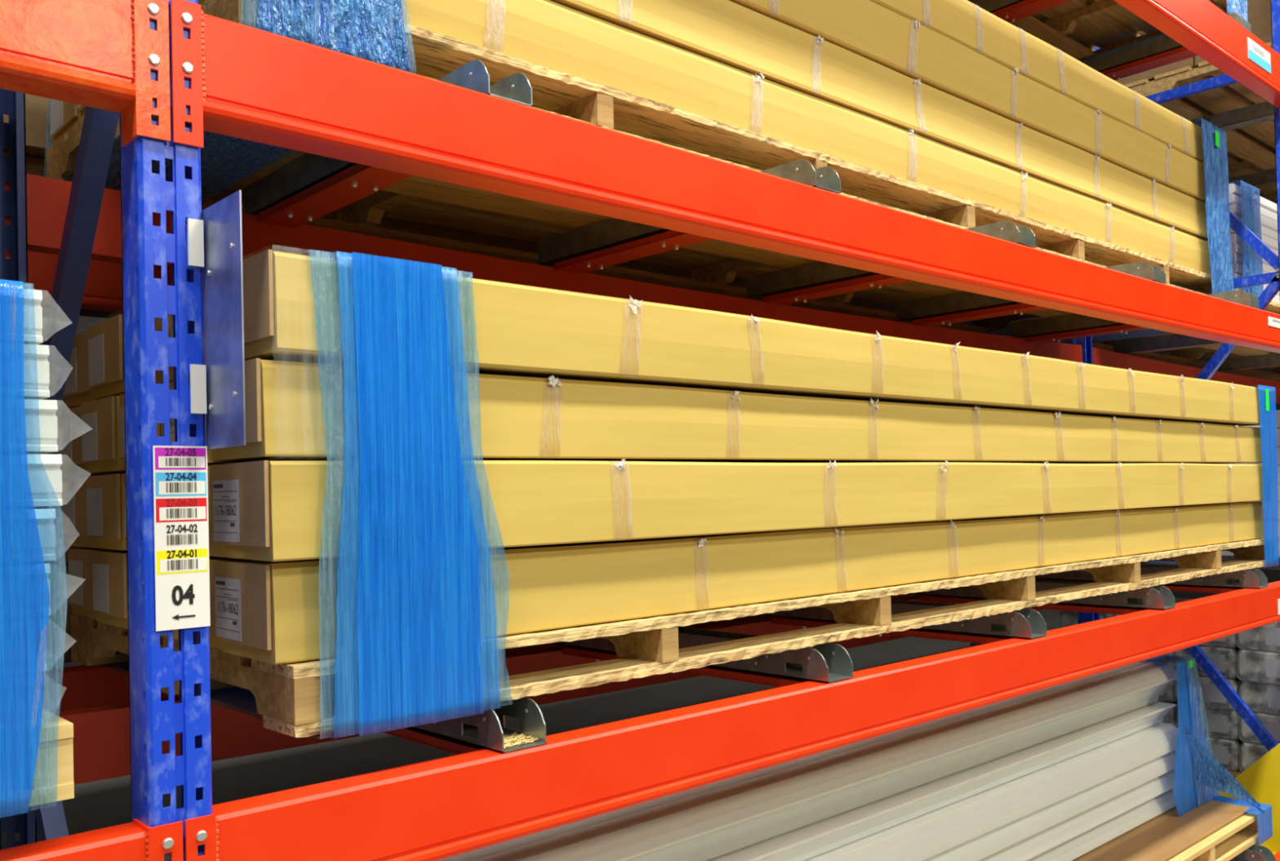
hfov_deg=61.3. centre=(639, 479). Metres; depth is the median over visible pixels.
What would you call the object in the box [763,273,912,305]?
bar
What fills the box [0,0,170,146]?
beam
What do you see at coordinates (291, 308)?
cardboard box
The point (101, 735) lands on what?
beam
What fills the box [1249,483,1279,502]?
sheet
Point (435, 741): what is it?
bar
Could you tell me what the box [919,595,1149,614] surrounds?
bar
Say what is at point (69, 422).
cardboard box
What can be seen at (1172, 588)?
bar
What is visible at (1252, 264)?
wrap
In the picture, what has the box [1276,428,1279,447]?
sheet
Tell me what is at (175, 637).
cardboard box
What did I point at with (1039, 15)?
cardboard box
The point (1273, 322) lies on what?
label
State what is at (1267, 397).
wrap
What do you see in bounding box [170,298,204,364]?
cardboard box
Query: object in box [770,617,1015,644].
bar
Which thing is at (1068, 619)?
block
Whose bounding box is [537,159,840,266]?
channel
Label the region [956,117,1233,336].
wrap
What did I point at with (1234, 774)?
pallet
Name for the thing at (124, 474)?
cardboard box
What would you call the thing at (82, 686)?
beam
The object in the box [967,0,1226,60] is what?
pallet
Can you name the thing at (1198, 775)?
wrap
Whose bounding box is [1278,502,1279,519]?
sheet
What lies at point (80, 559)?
cardboard box
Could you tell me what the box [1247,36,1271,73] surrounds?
label
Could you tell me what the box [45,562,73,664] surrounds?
carton
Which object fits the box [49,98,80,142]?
cardboard box
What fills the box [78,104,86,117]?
cardboard box
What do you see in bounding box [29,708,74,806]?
pallet
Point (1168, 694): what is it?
block
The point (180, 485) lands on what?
label
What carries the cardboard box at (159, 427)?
on the cardboard box at (124, 474)
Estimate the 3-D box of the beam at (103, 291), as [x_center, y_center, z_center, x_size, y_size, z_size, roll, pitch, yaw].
[-0.021,-0.399,3.061,9.900,0.104,0.050,-1,-1,-42]
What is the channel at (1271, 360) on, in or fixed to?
on the beam
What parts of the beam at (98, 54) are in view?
connector plate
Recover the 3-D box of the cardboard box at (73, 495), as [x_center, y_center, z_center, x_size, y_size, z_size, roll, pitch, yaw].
[0.237,0.038,2.728,3.055,0.109,0.158,-1,-1,-42]
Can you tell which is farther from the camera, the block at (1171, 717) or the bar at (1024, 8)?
the block at (1171, 717)
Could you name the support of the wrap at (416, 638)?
attached to the cardboard box at (263, 510)
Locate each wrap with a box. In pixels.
[0,279,49,817]
[104,0,409,201]
[106,250,500,738]
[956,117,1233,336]
[969,643,1272,845]
[1030,180,1263,343]
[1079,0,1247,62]
[1140,385,1279,568]
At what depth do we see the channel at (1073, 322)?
3.45 m
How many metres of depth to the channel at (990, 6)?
2.93 m
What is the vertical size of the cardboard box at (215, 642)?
0.109 m
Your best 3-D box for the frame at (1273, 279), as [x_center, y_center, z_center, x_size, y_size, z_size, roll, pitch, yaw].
[1.815,-0.296,3.617,0.072,3.600,0.775,-1,-1,-42]
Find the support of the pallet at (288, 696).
on the channel at (1028, 624)
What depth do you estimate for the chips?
1.35 m
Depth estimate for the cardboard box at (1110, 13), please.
3.31 m
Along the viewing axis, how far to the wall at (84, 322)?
6.06 m
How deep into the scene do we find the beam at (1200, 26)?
2.92 m
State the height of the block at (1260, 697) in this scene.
0.102 m
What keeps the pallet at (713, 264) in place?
on the channel at (817, 273)
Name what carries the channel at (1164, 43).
on the beam at (1200, 26)
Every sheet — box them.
[1216,447,1279,465]
[1221,538,1279,556]
[1243,409,1279,428]
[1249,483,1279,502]
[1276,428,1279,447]
[1277,465,1279,483]
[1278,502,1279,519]
[1278,520,1279,538]
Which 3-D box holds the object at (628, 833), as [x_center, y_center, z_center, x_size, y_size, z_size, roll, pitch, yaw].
[0.506,0.578,2.337,2.826,0.053,0.207,-1,-1,-42]
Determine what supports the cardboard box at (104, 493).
on the cardboard box at (109, 568)
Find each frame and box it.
[0,0,212,860]
[1070,0,1279,751]
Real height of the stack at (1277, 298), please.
0.032 m
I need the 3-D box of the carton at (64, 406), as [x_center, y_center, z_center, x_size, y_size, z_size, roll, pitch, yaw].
[-0.923,-0.134,2.785,1.410,0.198,0.700,-1,-1,-42]
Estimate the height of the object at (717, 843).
0.072 m
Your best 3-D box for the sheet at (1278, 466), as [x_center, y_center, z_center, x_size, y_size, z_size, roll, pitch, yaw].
[2.751,-0.019,4.627,2.500,0.058,0.820,-1,-1,-42]
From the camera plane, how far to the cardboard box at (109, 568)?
1.57 m
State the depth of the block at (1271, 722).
3.54 m
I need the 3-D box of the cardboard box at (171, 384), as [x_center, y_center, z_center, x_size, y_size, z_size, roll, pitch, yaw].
[0.567,-0.085,2.362,3.059,0.106,0.158,-1,-1,-42]
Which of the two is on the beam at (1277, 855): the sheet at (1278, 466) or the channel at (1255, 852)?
the channel at (1255, 852)
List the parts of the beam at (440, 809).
connector plate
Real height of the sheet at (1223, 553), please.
0.058 m
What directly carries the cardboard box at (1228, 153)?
on the pallet at (1220, 100)
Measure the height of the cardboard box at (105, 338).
0.109 m
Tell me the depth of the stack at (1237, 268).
3.58 m
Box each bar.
[257,163,412,228]
[382,727,485,755]
[554,230,713,274]
[562,647,809,687]
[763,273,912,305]
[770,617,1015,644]
[912,302,1048,327]
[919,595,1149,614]
[991,0,1071,22]
[1025,324,1150,343]
[1041,578,1243,593]
[1099,46,1197,79]
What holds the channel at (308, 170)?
on the beam at (247, 82)
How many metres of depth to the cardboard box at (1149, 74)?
3.83 m
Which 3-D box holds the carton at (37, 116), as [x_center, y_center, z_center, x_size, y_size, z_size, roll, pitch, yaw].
[-0.937,-0.734,2.778,1.430,0.198,0.720,-1,-1,-42]
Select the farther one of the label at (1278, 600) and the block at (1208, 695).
the block at (1208, 695)
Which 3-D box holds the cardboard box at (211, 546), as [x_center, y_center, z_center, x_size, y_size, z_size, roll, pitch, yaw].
[0.573,0.026,2.359,3.055,0.109,0.158,-1,-1,-42]
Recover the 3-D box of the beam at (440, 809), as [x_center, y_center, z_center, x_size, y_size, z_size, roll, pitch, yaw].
[0.806,0.386,2.203,3.404,0.142,0.052,-1,-1,-42]
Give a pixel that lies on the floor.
(105, 803)
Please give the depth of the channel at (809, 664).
1.82 m
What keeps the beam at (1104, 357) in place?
attached to the frame at (1273, 279)
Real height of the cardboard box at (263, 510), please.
0.112 m
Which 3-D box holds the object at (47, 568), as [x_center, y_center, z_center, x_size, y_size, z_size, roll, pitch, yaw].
[-1.612,0.112,0.060,2.896,0.047,0.115,-1,-1,-42]
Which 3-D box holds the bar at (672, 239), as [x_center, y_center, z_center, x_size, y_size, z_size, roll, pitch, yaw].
[0.064,-0.447,2.027,0.068,0.022,0.644,-1,-1,-42]
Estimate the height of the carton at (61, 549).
0.198 m
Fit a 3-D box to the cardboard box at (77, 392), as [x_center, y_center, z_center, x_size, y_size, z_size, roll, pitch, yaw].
[0.234,-0.187,2.732,3.049,0.109,0.158,-1,-1,-42]
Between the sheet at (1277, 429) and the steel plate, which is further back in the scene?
the sheet at (1277, 429)
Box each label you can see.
[152,445,210,631]
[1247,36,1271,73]
[1267,315,1279,328]
[1277,599,1279,614]
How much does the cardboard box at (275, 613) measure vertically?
0.113 m
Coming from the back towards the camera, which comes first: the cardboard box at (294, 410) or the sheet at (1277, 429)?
the sheet at (1277, 429)
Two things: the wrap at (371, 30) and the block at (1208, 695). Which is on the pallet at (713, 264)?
the wrap at (371, 30)
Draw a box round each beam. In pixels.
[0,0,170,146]
[0,818,183,860]
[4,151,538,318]
[4,173,1082,362]
[5,249,203,312]
[42,594,922,712]
[51,578,1041,784]
[170,0,1279,353]
[184,581,1279,860]
[1092,346,1279,404]
[1114,0,1279,118]
[1274,851,1279,860]
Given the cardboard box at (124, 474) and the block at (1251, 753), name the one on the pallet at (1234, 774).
the block at (1251, 753)
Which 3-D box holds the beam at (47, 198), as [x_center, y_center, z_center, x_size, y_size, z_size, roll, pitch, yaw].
[0.319,-0.396,2.727,3.404,0.142,0.050,-1,-1,-42]
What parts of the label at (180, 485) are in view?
colour panel, colour panel, colour panel, white panel, white panel, white panel, colour panel, white panel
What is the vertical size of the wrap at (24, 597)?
0.471 m
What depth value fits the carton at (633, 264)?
3.26 m
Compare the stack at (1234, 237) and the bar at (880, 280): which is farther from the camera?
the stack at (1234, 237)
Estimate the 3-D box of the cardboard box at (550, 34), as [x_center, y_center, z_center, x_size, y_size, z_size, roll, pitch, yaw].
[0.603,-0.661,2.346,3.057,0.111,0.159,-1,-1,-42]
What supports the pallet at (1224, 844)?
on the channel
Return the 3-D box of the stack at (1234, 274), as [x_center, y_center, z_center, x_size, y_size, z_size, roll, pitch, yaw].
[2.704,-0.672,4.719,2.634,0.032,0.712,-1,-1,-42]
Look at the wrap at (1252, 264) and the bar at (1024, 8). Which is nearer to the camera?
the bar at (1024, 8)
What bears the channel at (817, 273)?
on the beam at (247, 82)
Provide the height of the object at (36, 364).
0.047 m
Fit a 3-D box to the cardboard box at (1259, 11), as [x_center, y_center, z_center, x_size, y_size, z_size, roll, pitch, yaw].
[2.946,-1.572,4.467,2.600,0.281,0.270,-1,-1,-42]
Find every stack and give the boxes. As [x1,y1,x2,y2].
[1035,287,1279,319]
[1228,182,1277,213]
[1229,192,1277,222]
[1229,203,1277,231]
[1230,227,1278,250]
[1230,233,1278,256]
[1231,242,1271,266]
[1231,253,1276,273]
[1231,262,1265,275]
[1232,213,1278,240]
[1232,272,1279,296]
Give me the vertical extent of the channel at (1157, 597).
0.052 m
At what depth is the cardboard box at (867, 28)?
2.38 m
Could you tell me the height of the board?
0.010 m
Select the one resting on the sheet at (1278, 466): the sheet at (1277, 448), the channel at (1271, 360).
the sheet at (1277, 448)
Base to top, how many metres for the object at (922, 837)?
0.065 m
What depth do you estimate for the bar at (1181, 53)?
3.28 m
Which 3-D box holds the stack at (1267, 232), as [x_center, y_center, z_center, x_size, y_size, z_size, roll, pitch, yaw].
[2.700,-0.870,4.721,2.634,0.032,0.712,-1,-1,-42]
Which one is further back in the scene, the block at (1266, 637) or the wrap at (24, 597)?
the block at (1266, 637)
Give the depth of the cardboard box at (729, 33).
2.13 m
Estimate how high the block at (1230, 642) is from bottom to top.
0.102 m
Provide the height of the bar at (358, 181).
0.022 m
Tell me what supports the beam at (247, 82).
attached to the frame at (144, 245)
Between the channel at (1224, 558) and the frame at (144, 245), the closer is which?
the frame at (144, 245)
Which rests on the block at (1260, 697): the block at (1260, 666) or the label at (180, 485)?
the block at (1260, 666)
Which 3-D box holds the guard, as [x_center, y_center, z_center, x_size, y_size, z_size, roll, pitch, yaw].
[1.957,1.118,3.361,0.082,0.760,0.364,-1,-1,-42]
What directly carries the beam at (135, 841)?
attached to the frame at (144, 245)
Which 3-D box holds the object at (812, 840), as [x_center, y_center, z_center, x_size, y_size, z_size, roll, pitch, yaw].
[0.503,0.712,2.347,2.834,0.058,0.206,-1,-1,-42]
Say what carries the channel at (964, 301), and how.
on the beam at (247, 82)
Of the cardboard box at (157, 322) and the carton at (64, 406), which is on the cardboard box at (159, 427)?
the cardboard box at (157, 322)
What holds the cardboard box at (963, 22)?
on the cardboard box at (867, 28)
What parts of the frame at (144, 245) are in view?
post, post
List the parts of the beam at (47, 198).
connector plate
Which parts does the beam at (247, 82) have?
connector plate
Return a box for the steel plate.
[186,190,245,449]
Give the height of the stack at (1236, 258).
0.032 m
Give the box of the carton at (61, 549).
[40,466,90,563]
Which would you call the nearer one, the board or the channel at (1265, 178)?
the board
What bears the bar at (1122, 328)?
on the beam at (47, 198)
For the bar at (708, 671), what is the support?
on the beam at (101, 735)
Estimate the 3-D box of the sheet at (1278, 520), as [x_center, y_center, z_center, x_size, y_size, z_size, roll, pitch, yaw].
[2.756,0.161,4.624,2.500,0.058,0.820,-1,-1,-42]
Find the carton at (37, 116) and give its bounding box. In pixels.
[3,93,53,157]
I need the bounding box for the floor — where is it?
[1,609,1061,848]
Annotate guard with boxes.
[1217,743,1279,855]
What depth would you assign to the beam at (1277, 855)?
3.17 m
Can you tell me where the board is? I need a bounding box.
[1072,800,1249,860]
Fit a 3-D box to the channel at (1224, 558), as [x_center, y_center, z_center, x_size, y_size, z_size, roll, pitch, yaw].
[2.029,0.285,3.804,0.067,0.052,0.739,-1,-1,-42]
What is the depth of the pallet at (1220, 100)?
4.02 m
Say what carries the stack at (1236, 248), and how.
on the stack at (1236, 258)
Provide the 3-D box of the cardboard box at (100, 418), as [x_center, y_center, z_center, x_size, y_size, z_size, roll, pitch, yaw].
[0.342,-0.077,2.603,3.067,0.106,0.158,-1,-1,-42]
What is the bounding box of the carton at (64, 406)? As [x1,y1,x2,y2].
[51,395,73,454]
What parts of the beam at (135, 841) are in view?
connector plate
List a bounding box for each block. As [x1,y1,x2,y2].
[1060,610,1115,627]
[1157,700,1177,728]
[1158,671,1177,702]
[1160,652,1176,671]
[1174,644,1244,679]
[1174,675,1243,710]
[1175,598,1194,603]
[1177,706,1241,740]
[1199,633,1239,648]
[1204,736,1245,771]
[1237,621,1279,652]
[1237,648,1279,684]
[1240,680,1279,715]
[1240,711,1279,744]
[1240,742,1268,771]
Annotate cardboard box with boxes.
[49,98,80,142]
[57,405,123,475]
[61,477,90,547]
[63,330,98,407]
[67,547,119,619]
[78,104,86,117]
[81,395,125,473]
[86,474,126,551]
[88,314,124,399]
[92,550,128,629]
[120,394,163,469]
[123,473,126,539]
[154,314,173,383]
[160,629,178,639]
[163,382,252,466]
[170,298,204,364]
[197,0,1211,275]
[204,358,1262,464]
[207,466,213,556]
[208,458,1262,561]
[208,555,244,649]
[214,501,1263,665]
[242,248,1260,426]
[550,0,1208,240]
[729,0,1205,202]
[870,0,1204,163]
[1033,12,1095,47]
[1085,0,1142,32]
[1092,46,1276,202]
[1114,31,1275,151]
[1195,0,1271,103]
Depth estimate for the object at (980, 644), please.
2.86 m
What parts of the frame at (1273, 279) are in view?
post, post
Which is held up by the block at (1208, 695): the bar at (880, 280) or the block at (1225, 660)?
the block at (1225, 660)
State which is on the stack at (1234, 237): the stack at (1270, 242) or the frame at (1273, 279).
the stack at (1270, 242)
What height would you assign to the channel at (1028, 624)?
0.052 m
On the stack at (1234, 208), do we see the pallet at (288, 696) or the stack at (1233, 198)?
the stack at (1233, 198)
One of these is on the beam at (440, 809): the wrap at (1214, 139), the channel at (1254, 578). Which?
the channel at (1254, 578)
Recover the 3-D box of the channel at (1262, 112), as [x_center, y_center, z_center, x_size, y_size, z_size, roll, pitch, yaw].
[2.141,-1.312,3.958,0.067,0.052,0.739,-1,-1,-42]
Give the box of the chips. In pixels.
[480,733,537,748]
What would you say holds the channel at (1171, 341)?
on the beam
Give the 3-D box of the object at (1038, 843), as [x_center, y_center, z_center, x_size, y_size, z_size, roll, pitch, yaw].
[0.517,0.894,2.343,2.846,0.055,0.206,-1,-1,-42]
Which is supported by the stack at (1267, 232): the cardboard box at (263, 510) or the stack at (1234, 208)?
the stack at (1234, 208)
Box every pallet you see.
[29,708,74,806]
[45,0,1212,332]
[70,537,1265,737]
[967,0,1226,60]
[1092,300,1279,380]
[1123,41,1276,204]
[1166,813,1258,860]
[1227,768,1243,777]
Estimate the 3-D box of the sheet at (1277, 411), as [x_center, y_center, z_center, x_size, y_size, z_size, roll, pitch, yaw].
[2.747,-0.199,4.629,2.500,0.058,0.820,-1,-1,-42]
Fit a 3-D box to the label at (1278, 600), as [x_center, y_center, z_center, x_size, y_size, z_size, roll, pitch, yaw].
[1.901,0.369,3.174,0.140,0.045,0.002,-1,-1,-42]
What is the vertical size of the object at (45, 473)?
0.047 m
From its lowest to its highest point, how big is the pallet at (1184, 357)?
0.080 m
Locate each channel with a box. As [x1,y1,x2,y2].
[244,59,532,215]
[411,697,546,753]
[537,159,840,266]
[551,626,853,683]
[746,220,1035,300]
[760,600,1046,639]
[895,261,1165,323]
[906,579,1175,609]
[968,0,1023,13]
[1008,289,1259,338]
[1034,564,1267,588]
[1082,12,1251,71]
[1113,333,1222,354]
[1140,555,1279,570]
[1202,101,1274,131]
[1217,352,1279,371]
[1228,168,1275,187]
[1229,844,1275,860]
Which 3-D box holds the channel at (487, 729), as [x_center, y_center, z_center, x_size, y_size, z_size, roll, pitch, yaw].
[-0.391,0.313,1.597,0.067,0.052,0.739,-1,-1,-42]
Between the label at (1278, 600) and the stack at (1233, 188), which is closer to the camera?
the label at (1278, 600)
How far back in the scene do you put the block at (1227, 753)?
3.63 m

